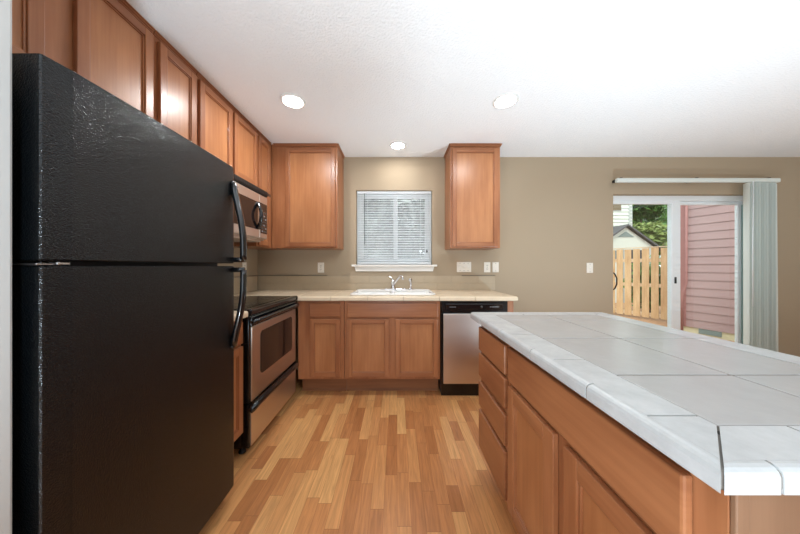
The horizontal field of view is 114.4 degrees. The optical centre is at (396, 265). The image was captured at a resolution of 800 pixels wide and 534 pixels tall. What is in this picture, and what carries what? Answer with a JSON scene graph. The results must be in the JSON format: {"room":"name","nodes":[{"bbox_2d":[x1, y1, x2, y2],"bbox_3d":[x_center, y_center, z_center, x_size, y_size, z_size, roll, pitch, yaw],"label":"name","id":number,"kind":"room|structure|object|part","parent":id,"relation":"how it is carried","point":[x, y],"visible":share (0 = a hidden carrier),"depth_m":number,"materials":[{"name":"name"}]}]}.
{"room":"kitchen","nodes":[
{"label":"kitchen","id":0,"kind":"room"},
{"bbox_2d":[0,0,11,533],"bbox_3d":[-1.230,-0.030,0.515,0.739,2.440,0.130,0,0,0],"label":"wall","id":1,"kind":"structure","parent":0,"point":[5,5],"depth_m":0.57,"materials":[{"name":"grey paint"}]},
{"bbox_2d":[218,247,257,290],"bbox_3d":[-1.680,-0.030,-0.520,0.160,2.440,7.280,0,0,0],"label":"wall","id":2,"kind":"structure","parent":0,"point":[252,255],"depth_m":2.80,"materials":[{"name":"beige paint"}]},
{"bbox_2d":[12,0,154,118],"bbox_3d":[-1.433,-0.966,0.974,0.325,0.568,0.777,0,0,0],"label":"upper cabinet","id":3,"kind":"object","parent":2,"relation":"attached to","point":[108,43],"visible":0.56,"depth_m":1.10,"materials":[{"name":"brown wood"}]},
{"bbox_3d":[-1.285,-0.948,0.776,0.005,0.430,0.223,0,0,0],"label":"panel","id":4,"kind":"part","parent":3,"relation":"part of","materials":[{"name":"brown wood"}]},
{"bbox_3d":[-1.280,-0.948,0.776,0.019,0.520,0.312,0,0,0],"label":"door","id":5,"kind":"part","parent":3,"relation":"part of","materials":[{"name":"brown wood"}]},
{"bbox_3d":[-1.300,-0.966,0.974,0.020,0.568,0.777,0,0,0],"label":"frame","id":6,"kind":"part","parent":3,"relation":"part of","materials":[{"name":"brown wood"}]},
{"bbox_3d":[-1.280,-0.948,1.187,0.019,0.520,0.323,0,0,0],"label":"door","id":7,"kind":"part","parent":3,"relation":"part of","materials":[{"name":"brown wood"}]},
{"bbox_3d":[-1.285,-0.948,1.187,0.005,0.430,0.233,0,0,0],"label":"panel","id":8,"kind":"part","parent":3,"relation":"part of","materials":[{"name":"brown wood"}]},
{"bbox_3d":[-1.287,-1.237,0.974,0.026,0.026,0.777,0,0,0],"label":"crown molding","id":9,"kind":"part","parent":3,"relation":"part of","materials":[{"name":"brown wood"}]},
{"bbox_2d":[153,30,197,144],"bbox_3d":[-1.433,-0.717,1.509,0.325,1.066,0.286,0,0,0],"label":"upper cabinet","id":10,"kind":"object","parent":2,"relation":"attached to","point":[175,78],"visible":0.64,"depth_m":1.49,"materials":[{"name":"brown wood"}]},
{"bbox_3d":[-1.300,-0.717,1.509,0.020,1.066,0.286,0,0,0],"label":"frame","id":11,"kind":"part","parent":10,"relation":"part of","materials":[{"name":"brown wood"}]},
{"bbox_3d":[-1.287,-1.237,1.509,0.026,0.026,0.286,0,0,0],"label":"crown molding","id":12,"kind":"part","parent":10,"relation":"part of","materials":[{"name":"brown wood"}]},
{"bbox_3d":[-1.285,-0.702,1.513,0.005,0.922,0.164,0,0,0],"label":"panel","id":13,"kind":"part","parent":10,"relation":"part of","materials":[{"name":"brown wood"}]},
{"bbox_2d":[196,72,257,186],"bbox_3d":[-1.433,-0.971,2.011,0.325,0.558,0.710,0,0,0],"label":"upper cabinet","id":14,"kind":"object","parent":2,"relation":"attached to","point":[223,131],"visible":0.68,"depth_m":1.94,"materials":[{"name":"brown wood"}]},
{"bbox_3d":[-1.300,-0.971,2.011,0.020,0.558,0.710,0,0,0],"label":"frame","id":15,"kind":"part","parent":14,"relation":"part of","materials":[{"name":"brown wood"}]},
{"bbox_3d":[-1.280,-0.960,1.833,0.019,0.496,0.329,0,0,0],"label":"door","id":16,"kind":"part","parent":14,"relation":"part of","materials":[{"name":"brown wood"}]},
{"bbox_3d":[-1.285,-0.960,1.833,0.005,0.406,0.239,0,0,0],"label":"panel","id":17,"kind":"part","parent":14,"relation":"part of","materials":[{"name":"brown wood"}]},
{"bbox_3d":[-1.287,-1.237,2.011,0.026,0.026,0.710,0,0,0],"label":"crown molding","id":18,"kind":"part","parent":14,"relation":"part of","materials":[{"name":"brown wood"}]},
{"bbox_3d":[-1.280,-0.960,2.188,0.019,0.496,0.327,0,0,0],"label":"door","id":19,"kind":"part","parent":14,"relation":"part of","materials":[{"name":"brown wood"}]},
{"bbox_3d":[-1.285,-0.960,2.188,0.005,0.406,0.237,0,0,0],"label":"panel","id":20,"kind":"part","parent":14,"relation":"part of","materials":[{"name":"brown wood"}]},
{"bbox_2d":[234,174,268,241],"bbox_3d":[-1.360,-0.446,2.025,0.461,0.464,0.726,0,0,0],"label":"microwave","id":21,"kind":"object","parent":14,"relation":"attached to","point":[253,199],"visible":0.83,"depth_m":2.12,"materials":[{"name":"silver metal"}]},
{"bbox_3d":[-1.196,-0.430,1.941,0.029,0.377,0.554,0,0,0],"label":"door","id":22,"kind":"part","parent":21,"relation":"part of","materials":[{"name":"silver metal"}]},
{"bbox_3d":[-1.159,-0.427,2.184,0.060,0.236,0.035,0,0,24],"label":"handle","id":23,"kind":"part","parent":21,"relation":"part of","materials":[{"name":"black plastic"}]},
{"bbox_3d":[-1.196,-0.430,2.288,0.031,0.377,0.131,0,0,0],"label":"control panel","id":24,"kind":"part","parent":21,"relation":"part of","materials":[{"name":"silver metal"}]},
{"bbox_2d":[234,275,257,293],"bbox_3d":[-1.593,0.190,2.148,0.013,0.172,1.593,0,0,0],"label":"backsplash","id":25,"kind":"structure","parent":2,"relation":"attached to","point":[251,280],"depth_m":2.77,"materials":[{"name":"beige tile"}]},
{"bbox_2d":[234,130,281,249],"bbox_3d":[-1.433,-0.717,2.660,0.325,1.066,0.580,0,0,0],"label":"upper cabinet","id":26,"kind":"object","parent":2,"relation":"attached to","point":[264,145],"visible":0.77,"depth_m":2.53,"materials":[{"name":"brown wood"}]},
{"bbox_3d":[-1.287,-1.237,2.495,0.026,0.026,0.250,0,0,0],"label":"crown molding","id":27,"kind":"part","parent":26,"relation":"part of","materials":[{"name":"brown wood"}]},
{"bbox_3d":[-1.280,-0.702,2.492,0.019,1.012,0.216,0,0,0],"label":"door","id":28,"kind":"part","parent":26,"relation":"part of","materials":[{"name":"brown wood"}]},
{"bbox_3d":[-1.285,-0.702,2.492,0.005,0.920,0.124,0,0,0],"label":"panel","id":29,"kind":"part","parent":26,"relation":"part of","materials":[{"name":"brown wood"}]},
{"bbox_3d":[-1.300,-0.717,2.660,0.020,1.066,0.580,0,0,0],"label":"frame","id":30,"kind":"part","parent":26,"relation":"part of","materials":[{"name":"brown wood"}]},
{"bbox_2d":[199,370,518,533],"bbox_3d":[1.850,1.230,-0.520,7.220,0.080,7.280,0,0,0],"label":"floor","id":31,"kind":"structure","parent":0,"point":[328,462],"depth_m":1.49,"materials":[{"name":"laminate"}]},
{"bbox_2d":[12,53,246,533],"bbox_3d":[-1.163,0.341,0.964,0.805,1.698,0.722,0,0,0],"label":"refrigerator","id":32,"kind":"object","parent":31,"relation":"on","point":[125,334],"visible":0.97,"depth_m":0.75,"materials":[{"name":"black metal"}]},
{"bbox_3d":[-0.867,0.557,0.964,0.088,1.115,0.722,0,0,0],"label":"fresh food door","id":33,"kind":"part","parent":32,"relation":"part of","materials":[{"name":"black metal"}]},
{"bbox_3d":[-0.867,-0.257,0.964,0.088,0.487,0.722,0,0,0],"label":"freezer door","id":34,"kind":"part","parent":32,"relation":"part of","materials":[{"name":"black metal"}]},
{"bbox_3d":[-0.800,0.212,1.300,0.080,0.412,0.037,0,0,-5],"label":"handle","id":35,"kind":"part","parent":32,"relation":"part of","materials":[{"name":"black plastic"}]},
{"bbox_3d":[-0.800,-0.224,1.300,0.080,0.409,0.037,0,0,-5],"label":"handle","id":36,"kind":"part","parent":32,"relation":"part of","materials":[{"name":"black plastic"}]},
{"bbox_2d":[234,321,242,441],"bbox_3d":[-1.262,0.754,1.472,0.640,0.872,0.240,0,0,0],"label":"base cabinet","id":37,"kind":"object","parent":31,"relation":"on","point":[238,350],"visible":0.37,"depth_m":1.54,"materials":[{"name":"brown wood"}]},
{"bbox_3d":[-0.957,0.755,1.472,0.005,0.438,0.128,0,0,0],"label":"panel","id":38,"kind":"part","parent":37,"relation":"part of","materials":[{"name":"brown wood"}]},
{"bbox_3d":[-0.952,0.407,1.472,0.019,0.135,0.220,0,0,0],"label":"drawer","id":39,"kind":"part","parent":37,"relation":"part of","materials":[{"name":"brown wood"}]},
{"bbox_2d":[234,311,247,320],"bbox_3d":[-1.258,0.297,1.472,0.680,0.042,0.241,0,0,0],"label":"countertop","id":40,"kind":"structure","parent":37,"relation":"on","point":[245,315],"depth_m":1.55,"materials":[{"name":"beige tile"}]},
{"bbox_2d":[234,296,298,453],"bbox_3d":[-1.226,0.632,1.976,0.715,1.115,0.759,0,0,0],"label":"range","id":41,"kind":"object","parent":31,"relation":"on","point":[270,365],"visible":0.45,"depth_m":1.81,"materials":[{"name":"silver metal"}]},
{"bbox_2d":[234,296,297,315],"bbox_3d":[-1.236,0.289,1.975,0.668,0.041,0.754,0,0,0],"label":"cooktop","id":42,"kind":"object","parent":41,"relation":"in","point":[255,305],"depth_m":1.95,"materials":[{"name":"black glass"}]},
{"bbox_3d":[-0.939,1.000,1.975,0.048,0.271,0.744,0,0,0],"label":"storage drawer","id":43,"kind":"part","parent":41,"relation":"part of","materials":[{"name":"silver metal"}]},
{"bbox_3d":[-0.903,0.891,1.976,0.053,0.063,0.759,0,0,0],"label":"handle","id":44,"kind":"part","parent":41,"relation":"part of","materials":[{"name":"black plastic"}]},
{"bbox_2d":[298,301,346,390],"bbox_3d":[-0.694,0.754,2.643,0.423,0.872,0.605,0,0,0],"label":"base cabinet","id":45,"kind":"object","parent":31,"relation":"on","point":[321,324],"visible":0.88,"depth_m":2.35,"materials":[{"name":"brown wood"}]},
{"bbox_3d":[-0.655,0.400,2.349,0.276,0.124,0.019,0,0,0],"label":"drawer","id":46,"kind":"part","parent":45,"relation":"part of","materials":[{"name":"brown wood"}]},
{"bbox_3d":[-0.655,0.746,2.349,0.276,0.524,0.019,0,0,0],"label":"door","id":47,"kind":"part","parent":45,"relation":"part of","materials":[{"name":"brown wood"}]},
{"bbox_3d":[-0.655,0.746,2.355,0.194,0.442,0.005,0,0,0],"label":"panel","id":48,"kind":"part","parent":45,"relation":"part of","materials":[{"name":"brown wood"}]},
{"bbox_2d":[345,301,439,390],"bbox_3d":[-0.042,0.754,2.643,0.874,0.872,0.605,0,0,0],"label":"base cabinet","id":49,"kind":"object","parent":31,"relation":"on","point":[390,345],"visible":0.97,"depth_m":2.35,"materials":[{"name":"brown wood"}]},
{"bbox_3d":[-0.262,0.746,2.349,0.380,0.524,0.019,0,0,0],"label":"door","id":50,"kind":"part","parent":49,"relation":"part of","materials":[{"name":"brown wood"}]},
{"bbox_3d":[-0.262,0.746,2.355,0.298,0.442,0.005,0,0,0],"label":"panel","id":51,"kind":"part","parent":49,"relation":"part of","materials":[{"name":"brown wood"}]},
{"bbox_2d":[234,290,517,300],"bbox_3d":[-0.253,0.297,2.642,2.690,0.042,0.633,0,0,0],"label":"countertop","id":52,"kind":"structure","parent":49,"relation":"on","point":[303,295],"depth_m":2.41,"materials":[{"name":"beige tile"}]},
{"bbox_2d":[350,289,435,294],"bbox_3d":[-0.040,0.358,2.679,0.824,0.197,0.502,0,0,0],"label":"sink","id":53,"kind":"object","parent":52,"relation":"in","point":[358,291],"visible":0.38,"depth_m":2.80,"materials":[{"name":"white ceramic"}]},
{"bbox_3d":[-0.236,0.364,2.629,0.379,0.185,0.349,0,0,0],"label":"bowl","id":54,"kind":"part","parent":53,"relation":"part of","materials":[{"name":"white ceramic"}]},
{"bbox_2d":[408,279,412,289],"bbox_3d":[0.151,0.201,2.856,0.053,0.126,0.064,0,0,0],"label":"sprayer","id":55,"kind":"object","parent":53,"relation":"on","point":[410,280],"visible":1,"depth_m":2.85,"materials":[{"name":"silver metal"}]},
{"bbox_3d":[0.156,0.364,2.629,0.379,0.185,0.349,0,0,0],"label":"bowl","id":56,"kind":"part","parent":53,"relation":"part of","materials":[{"name":"white ceramic"}]},
{"bbox_2d":[384,275,405,289],"bbox_3d":[-0.020,0.182,2.808,0.240,0.164,0.183,0,0,0],"label":"faucet","id":57,"kind":"object","parent":52,"relation":"on","point":[393,282],"visible":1,"depth_m":2.84,"materials":[{"name":"silver metal"}]},
{"bbox_3d":[0.011,0.163,2.791,0.027,0.128,0.185,0,0,-39],"label":"spout","id":58,"kind":"part","parent":57,"relation":"part of","materials":[{"name":"silver metal"}]},
{"bbox_3d":[0.179,0.746,2.349,0.385,0.524,0.019,0,0,0],"label":"door","id":59,"kind":"part","parent":49,"relation":"part of","materials":[{"name":"brown wood"}]},
{"bbox_3d":[0.179,0.746,2.355,0.303,0.442,0.005,0,0,0],"label":"panel","id":60,"kind":"part","parent":49,"relation":"part of","materials":[{"name":"brown wood"}]},
{"bbox_2d":[438,301,506,394],"bbox_3d":[0.705,0.756,2.637,0.606,0.868,0.606,0,0,0],"label":"dishwasher","id":61,"kind":"object","parent":31,"relation":"on","point":[459,333],"visible":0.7,"depth_m":2.33,"materials":[{"name":"silver metal"}]},
{"bbox_2d":[438,301,440,391],"bbox_3d":[0.705,0.746,2.663,0.606,0.848,0.555,0,0,0],"label":"tub","id":62,"kind":"object","parent":61,"relation":"in","point":[439,380],"depth_m":2.39,"materials":[{"name":"plastic"}]},
{"bbox_3d":[0.705,1.134,2.377,0.603,0.112,0.014,0,0,0],"label":"toe panel","id":63,"kind":"part","parent":61,"relation":"part of","materials":[{"name":"black plastic"}]},
{"bbox_3d":[0.705,0.750,2.359,0.603,0.644,0.050,0,0,0],"label":"door","id":64,"kind":"part","parent":61,"relation":"part of","materials":[{"name":"silver metal"}]},
{"bbox_3d":[0.705,0.373,2.361,0.600,0.103,0.045,0,0,0],"label":"control panel","id":65,"kind":"part","parent":61,"relation":"part of","materials":[{"name":"black plastic"}]},
{"bbox_2d":[479,325,510,501],"bbox_3d":[0.695,0.754,1.321,0.440,0.872,0.387,0,0,0],"label":"base cabinet","id":66,"kind":"object","parent":31,"relation":"on","point":[493,356],"visible":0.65,"depth_m":1.27,"materials":[{"name":"brown wood"}]},
{"bbox_3d":[0.484,0.936,1.325,0.019,0.217,0.360,0,0,0],"label":"drawer","id":67,"kind":"part","parent":66,"relation":"part of","materials":[{"name":"brown wood"}]},
{"bbox_3d":[0.484,0.734,1.325,0.019,0.136,0.360,0,0,0],"label":"drawer","id":68,"kind":"part","parent":66,"relation":"part of","materials":[{"name":"brown wood"}]},
{"bbox_3d":[0.484,0.568,1.325,0.019,0.131,0.360,0,0,0],"label":"drawer","id":69,"kind":"part","parent":66,"relation":"part of","materials":[{"name":"brown wood"}]},
{"bbox_3d":[0.484,0.418,1.325,0.019,0.132,0.360,0,0,0],"label":"drawer","id":70,"kind":"part","parent":66,"relation":"part of","materials":[{"name":"brown wood"}]},
{"bbox_2d":[507,301,512,311],"bbox_3d":[1.039,0.754,2.655,0.054,0.872,0.590,0,0,0],"label":"end panel","id":71,"kind":"object","parent":31,"relation":"on","point":[509,303],"visible":0.02,"depth_m":2.36,"materials":[{"name":"brown wood"}]},
{"bbox_2d":[507,347,799,533],"bbox_3d":[0.838,0.754,0.750,0.725,0.872,0.748,0,0,0],"label":"base cabinet","id":72,"kind":"object","parent":31,"relation":"on","point":[573,468],"visible":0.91,"depth_m":0.63,"materials":[{"name":"brown wood"}]},
{"bbox_3d":[0.490,0.779,0.950,0.005,0.419,0.213,0,0,0],"label":"panel","id":73,"kind":"part","parent":72,"relation":"part of","materials":[{"name":"brown wood"}]},
{"bbox_3d":[0.484,0.779,0.950,0.019,0.531,0.325,0,0,0],"label":"door","id":74,"kind":"part","parent":72,"relation":"part of","materials":[{"name":"brown wood"}]},
{"bbox_3d":[0.490,0.779,0.583,0.005,0.419,0.198,0,0,0],"label":"panel","id":75,"kind":"part","parent":72,"relation":"part of","materials":[{"name":"brown wood"}]},
{"bbox_3d":[0.484,0.779,0.583,0.019,0.531,0.310,0,0,0],"label":"door","id":76,"kind":"part","parent":72,"relation":"part of","materials":[{"name":"brown wood"}]},
{"bbox_2d":[470,312,799,494],"bbox_3d":[0.839,0.297,0.953,0.794,0.042,1.205,0,0,0],"label":"countertop","id":77,"kind":"structure","parent":72,"relation":"on","point":[726,412],"depth_m":0.60,"materials":[{"name":"white tile"}]},
{"bbox_3d":[0.505,0.754,0.380,0.021,0.872,0.008,0,0,0],"label":"corner trim","id":78,"kind":"part","parent":72,"relation":"part of","materials":[{"name":"brown wood"}]},
{"bbox_3d":[0.858,0.754,0.381,0.684,0.872,0.006,0,0,0],"label":"panel","id":79,"kind":"part","parent":72,"relation":"part of","materials":[{"name":"brown wood"}]},
{"bbox_2d":[126,0,799,156],"bbox_3d":[1.850,-1.310,-0.520,7.220,0.120,7.280,0,0,0],"label":"ceiling","id":80,"kind":"structure","parent":0,"point":[590,78],"depth_m":1.65,"materials":[{"name":"white paint"}]},
{"bbox_2d":[280,93,305,108],"bbox_3d":[-0.788,-1.245,1.954,0.184,0.010,0.184,0,0,0],"label":"recessed light","id":81,"kind":"object","parent":80,"relation":"in","point":[291,100],"visible":1,"depth_m":1.95,"materials":[{"name":"white plastic"}]},
{"bbox_2d":[390,141,405,149],"bbox_3d":[0.010,-1.245,2.670,0.170,0.010,0.170,0,0,0],"label":"recessed light","id":82,"kind":"object","parent":80,"relation":"in","point":[397,145],"visible":1,"depth_m":2.66,"materials":[{"name":"white plastic"}]},
{"bbox_2d":[493,93,518,108],"bbox_3d":[0.822,-1.245,1.954,0.184,0.010,0.184,0,0,0],"label":"recessed light","id":83,"kind":"object","parent":80,"relation":"in","point":[507,100],"visible":1,"depth_m":1.95,"materials":[{"name":"white plastic"}]},
{"bbox_2d":[258,157,799,369],"bbox_3d":[1.930,-0.030,3.040,7.060,2.440,0.160,0,0,0],"label":"wall","id":84,"kind":"structure","parent":0,"point":[556,213],"depth_m":2.96,"materials":[{"name":"beige paint"}]},
{"bbox_2d":[272,143,344,249],"bbox_3d":[-0.940,-0.717,2.789,0.688,1.066,0.331,0,0,0],"label":"upper cabinet","id":85,"kind":"object","parent":84,"relation":"attached to","point":[308,178],"visible":1,"depth_m":2.64,"materials":[{"name":"brown wood"}]},
{"bbox_3d":[-0.929,-1.237,2.789,0.666,0.026,0.331,0,0,0],"label":"crown molding","id":86,"kind":"part","parent":85,"relation":"part of","materials":[{"name":"brown wood"}]},
{"bbox_3d":[-0.886,-0.700,2.639,0.508,1.004,0.019,0,0,0],"label":"door","id":87,"kind":"part","parent":85,"relation":"part of","materials":[{"name":"brown wood"}]},
{"bbox_3d":[-0.886,-0.700,2.645,0.426,0.922,0.005,0,0,0],"label":"panel","id":88,"kind":"part","parent":85,"relation":"part of","materials":[{"name":"brown wood"}]},
{"bbox_2d":[318,263,323,272],"bbox_3d":[-0.872,0.018,2.956,0.072,0.116,0.008,0,0,0],"label":"wall outlet","id":89,"kind":"object","parent":84,"relation":"attached to","point":[320,265],"visible":1,"depth_m":2.95,"materials":[{"name":"beige plastic"}]},
{"bbox_2d":[258,275,494,289],"bbox_3d":[-0.232,0.190,2.954,2.712,0.172,0.013,0,0,0],"label":"backsplash","id":90,"kind":"structure","parent":84,"relation":"attached to","point":[265,282],"depth_m":2.95,"materials":[{"name":"beige tile"}]},
{"bbox_2d":[351,194,436,270],"bbox_3d":[-0.030,-0.405,3.007,0.970,0.930,0.185,0,0,0],"label":"window","id":91,"kind":"structure","parent":84,"relation":"in","point":[359,267],"depth_m":3.04,"materials":[{"name":"white plastic"}]},
{"bbox_3d":[-0.213,-0.443,3.053,0.442,0.783,0.020,0,0,0],"label":"sash","id":92,"kind":"part","parent":91,"relation":"part of","materials":[{"name":"white plastic"}]},
{"bbox_2d":[357,191,430,263],"bbox_3d":[-0.033,-0.444,2.991,0.859,0.845,0.043,0,0,0],"label":"mini blind","id":93,"kind":"object","parent":91,"relation":"attached to","point":[358,192],"visible":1,"depth_m":2.99,"materials":[{"name":"white plastic"}]},
{"bbox_3d":[-0.033,-0.852,2.998,0.859,0.028,0.028,0,0,0],"label":"head rail","id":94,"kind":"part","parent":93,"relation":"part of","materials":[{"name":"white plastic"}]},
{"bbox_3d":[-0.033,-0.028,2.998,0.851,0.014,0.024,0,0,0],"label":"rail","id":95,"kind":"part","parent":93,"relation":"part of","materials":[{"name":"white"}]},
{"bbox_3d":[-0.030,0.022,2.975,0.970,0.075,0.120,0,0,0],"label":"sill","id":96,"kind":"part","parent":91,"relation":"part of","materials":[{"name":"white paint"}]},
{"bbox_3d":[0.164,-0.443,3.075,0.411,0.783,0.020,0,0,0],"label":"sash","id":97,"kind":"part","parent":91,"relation":"part of","materials":[{"name":"white plastic"}]},
{"bbox_2d":[457,262,470,271],"bbox_3d":[0.768,0.012,2.952,0.164,0.116,0.016,0,0,0],"label":"light switch","id":98,"kind":"object","parent":84,"relation":"attached to","point":[461,266],"visible":1,"depth_m":2.95,"materials":[{"name":"beige plastic"}]},
{"bbox_2d":[444,143,501,249],"bbox_3d":[0.803,-0.717,2.789,0.542,1.066,0.331,0,0,0],"label":"upper cabinet","id":99,"kind":"object","parent":84,"relation":"attached to","point":[472,170],"visible":1,"depth_m":2.64,"materials":[{"name":"brown wood"}]},
{"bbox_3d":[0.803,-1.237,2.789,0.542,0.026,0.331,0,0,0],"label":"crown molding","id":100,"kind":"part","parent":99,"relation":"part of","materials":[{"name":"brown wood"}]},
{"bbox_3d":[0.798,-0.700,2.645,0.382,0.922,0.005,0,0,0],"label":"panel","id":101,"kind":"part","parent":99,"relation":"part of","materials":[{"name":"brown wood"}]},
{"bbox_2d":[484,262,489,271],"bbox_3d":[1.033,0.014,2.956,0.072,0.116,0.008,0,0,0],"label":"wall outlet","id":102,"kind":"object","parent":84,"relation":"attached to","point":[486,264],"visible":1,"depth_m":2.95,"materials":[{"name":"beige plastic"}]},
{"bbox_2d":[492,262,498,271],"bbox_3d":[1.130,0.014,2.952,0.072,0.116,0.016,0,0,0],"label":"light switch","id":103,"kind":"object","parent":84,"relation":"attached to","point":[495,265],"visible":1,"depth_m":2.95,"materials":[{"name":"beige plastic"}]},
{"bbox_2d":[587,263,592,272],"bbox_3d":[2.210,0.022,2.952,0.072,0.116,0.016,0,0,0],"label":"light switch","id":104,"kind":"object","parent":84,"relation":"attached to","point":[589,265],"visible":1,"depth_m":2.95,"materials":[{"name":"beige plastic"}]},
{"bbox_2d":[613,196,742,343],"bbox_3d":[3.345,0.182,3.044,1.730,2.016,0.142,0,0,0],"label":"door","id":105,"kind":"structure","parent":84,"relation":"in","point":[673,203],"depth_m":3.04,"materials":[{"name":"white plastic"}]},
{"bbox_3d":[2.532,0.177,3.001,0.015,0.217,0.058,0,0,-15],"label":"handle","id":106,"kind":"part","parent":105,"relation":"part of","materials":[{"name":"black plastic"}]},
{"bbox_3d":[2.922,0.195,3.050,0.825,1.921,0.032,0,0,0],"label":"sliding panel","id":107,"kind":"part","parent":105,"relation":"part of","materials":[{"name":"glass"}]},
{"bbox_3d":[3.345,0.182,3.072,1.730,2.016,0.085,0,0,0],"label":"frame","id":108,"kind":"part","parent":105,"relation":"part of","materials":[{"name":"white plastic"}]},
{"bbox_3d":[3.715,0.195,3.088,0.930,1.921,0.032,0,0,0],"label":"fixed panel","id":109,"kind":"part","parent":105,"relation":"part of","materials":[{"name":"clear glass"}]},
{"bbox_2d":[612,177,780,351],"bbox_3d":[3.343,0.090,2.876,1.826,2.139,0.169,0,0,0],"label":"vertical blind","id":110,"kind":"object","parent":84,"relation":"attached to","point":[760,234],"visible":0.83,"depth_m":2.83,"materials":[{"name":"white"}]},
{"bbox_3d":[3.330,-0.948,2.861,1.800,0.044,0.038,0,0,0],"label":"head rail","id":111,"kind":"part","parent":110,"relation":"part of","materials":[{"name":"white plastic"}]},
{"label":"outside","id":112,"kind":"structure","parent":0,"visible":0},
{"bbox_2d":[613,303,734,341],"bbox_3d":[6.000,1.400,16.561,40.000,0.100,26.879,0,0,0],"label":"ground","id":113,"kind":"structure","parent":112,"point":[659,321],"depth_m":6.63,"materials":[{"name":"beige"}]},
{"bbox_2d":[364,199,387,256],"bbox_3d":[-1.001,-0.414,5.515,1.693,3.578,1.746,0,0,0],"label":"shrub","id":114,"kind":"object","parent":113,"relation":"on","point":[366,209],"visible":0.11,"depth_m":5.25,"materials":[{"name":"grey plant"}]},
{"bbox_2d":[370,199,424,256],"bbox_3d":[-0.136,-0.912,8.001,2.988,4.865,3.216,0,0,31],"label":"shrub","id":115,"kind":"object","parent":113,"relation":"on","point":[382,209],"visible":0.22,"depth_m":6.96,"materials":[{"name":"grey plant"}]},
{"bbox_2d":[405,199,424,252],"bbox_3d":[0.954,-0.401,5.321,1.603,3.551,1.804,0,0,0],"label":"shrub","id":116,"kind":"object","parent":113,"relation":"on","point":[416,209],"visible":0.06,"depth_m":5.18,"materials":[{"name":"grey plant"}]},
{"bbox_2d":[613,204,631,226],"bbox_3d":[8.370,-1.980,13.475,4.740,6.660,4.050,0,0,0],"label":"neighboring house","id":117,"kind":"structure","parent":113,"relation":"on","point":[622,213],"depth_m":11.47,"materials":[{"name":"grey"}]},
{"bbox_3d":[9.765,-2.715,11.465,0.370,0.490,0.030,0,0,0],"label":"pane","id":118,"kind":"part","parent":117,"relation":"part of","materials":[{"name":"brown"}]},
{"bbox_2d":[613,224,661,302],"bbox_3d":[8.420,-0.090,10.340,2.600,2.880,1.920,0,0,0],"label":"garage","id":119,"kind":"structure","parent":113,"relation":"on","point":[624,236],"depth_m":9.50,"materials":[{"name":"grey"}]},
{"bbox_3d":[8.840,0.370,9.499,0.840,1.960,0.022,0,0,0],"label":"garage door","id":120,"kind":"part","parent":119,"relation":"part of","materials":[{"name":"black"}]},
{"bbox_3d":[8.835,0.340,9.490,1.030,2.020,0.040,0,0,0],"label":"door trim","id":121,"kind":"part","parent":119,"relation":"part of","materials":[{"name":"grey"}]},
{"bbox_2d":[613,246,666,319],"bbox_3d":[6.009,0.432,7.093,0.165,1.835,3.320,0,0,-28],"label":"wooden fence","id":122,"kind":"object","parent":113,"relation":"on","point":[654,259],"visible":0.29,"depth_m":6.59,"materials":[{"name":"brown wood"}]},
{"bbox_3d":[6.037,-0.145,7.108,0.040,0.090,3.320,0,0,-28],"label":"rail","id":123,"kind":"part","parent":122,"relation":"part of","materials":[{"name":"brown wood"}]},
{"bbox_3d":[6.037,0.485,7.108,0.040,0.090,3.320,0,0,-28],"label":"rail","id":124,"kind":"part","parent":122,"relation":"part of","materials":[{"name":"brown wood"}]},
{"bbox_3d":[6.037,1.225,7.108,0.040,0.090,3.320,0,0,-28],"label":"rail","id":125,"kind":"part","parent":122,"relation":"part of","materials":[{"name":"brown wood"}]},
{"bbox_3d":[6.037,-0.475,7.108,0.100,0.020,3.320,0,0,-28],"label":"cap rail","id":126,"kind":"part","parent":122,"relation":"part of","materials":[{"name":"brown wood"}]},
{"bbox_2d":[623,255,660,312],"bbox_3d":[7.255,0.526,7.423,1.141,1.702,1.187,0,0,0],"label":"shrub","id":127,"kind":"object","parent":113,"relation":"on","point":[650,255],"visible":0.16,"depth_m":7.30,"materials":[{"name":"green plant"}]},
{"bbox_2d":[632,204,666,245],"bbox_3d":[12.753,-1.462,13.335,2.301,5.672,2.232,0,0,0],"label":"leafy tree","id":128,"kind":"object","parent":113,"relation":"on","point":[650,212],"visible":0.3,"depth_m":12.89,"materials":[{"name":"green plant"}]},
{"bbox_2d":[632,212,666,255],"bbox_3d":[16.378,-1.923,17.369,3.329,6.594,3.377,0,0,0],"label":"leafy tree","id":129,"kind":"object","parent":113,"relation":"on","point":[662,217],"visible":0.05,"depth_m":16.41,"materials":[{"name":"green plant"}]},
{"bbox_2d":[680,205,734,340],"bbox_3d":[7.488,-0.830,4.178,2.589,4.360,3.210,0,0,-18],"label":"neighboring house","id":130,"kind":"structure","parent":113,"relation":"on","point":[707,232],"depth_m":4.93,"materials":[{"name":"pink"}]},
{"bbox_2d":[699,329,721,336],"bbox_3d":[5.967,1.272,4.920,0.018,0.095,0.300,0,0,-18],"label":"vent","id":131,"kind":"object","parent":130,"relation":"attached to","point":[707,332],"depth_m":4.89,"materials":[{"name":"grey"}]}
]}

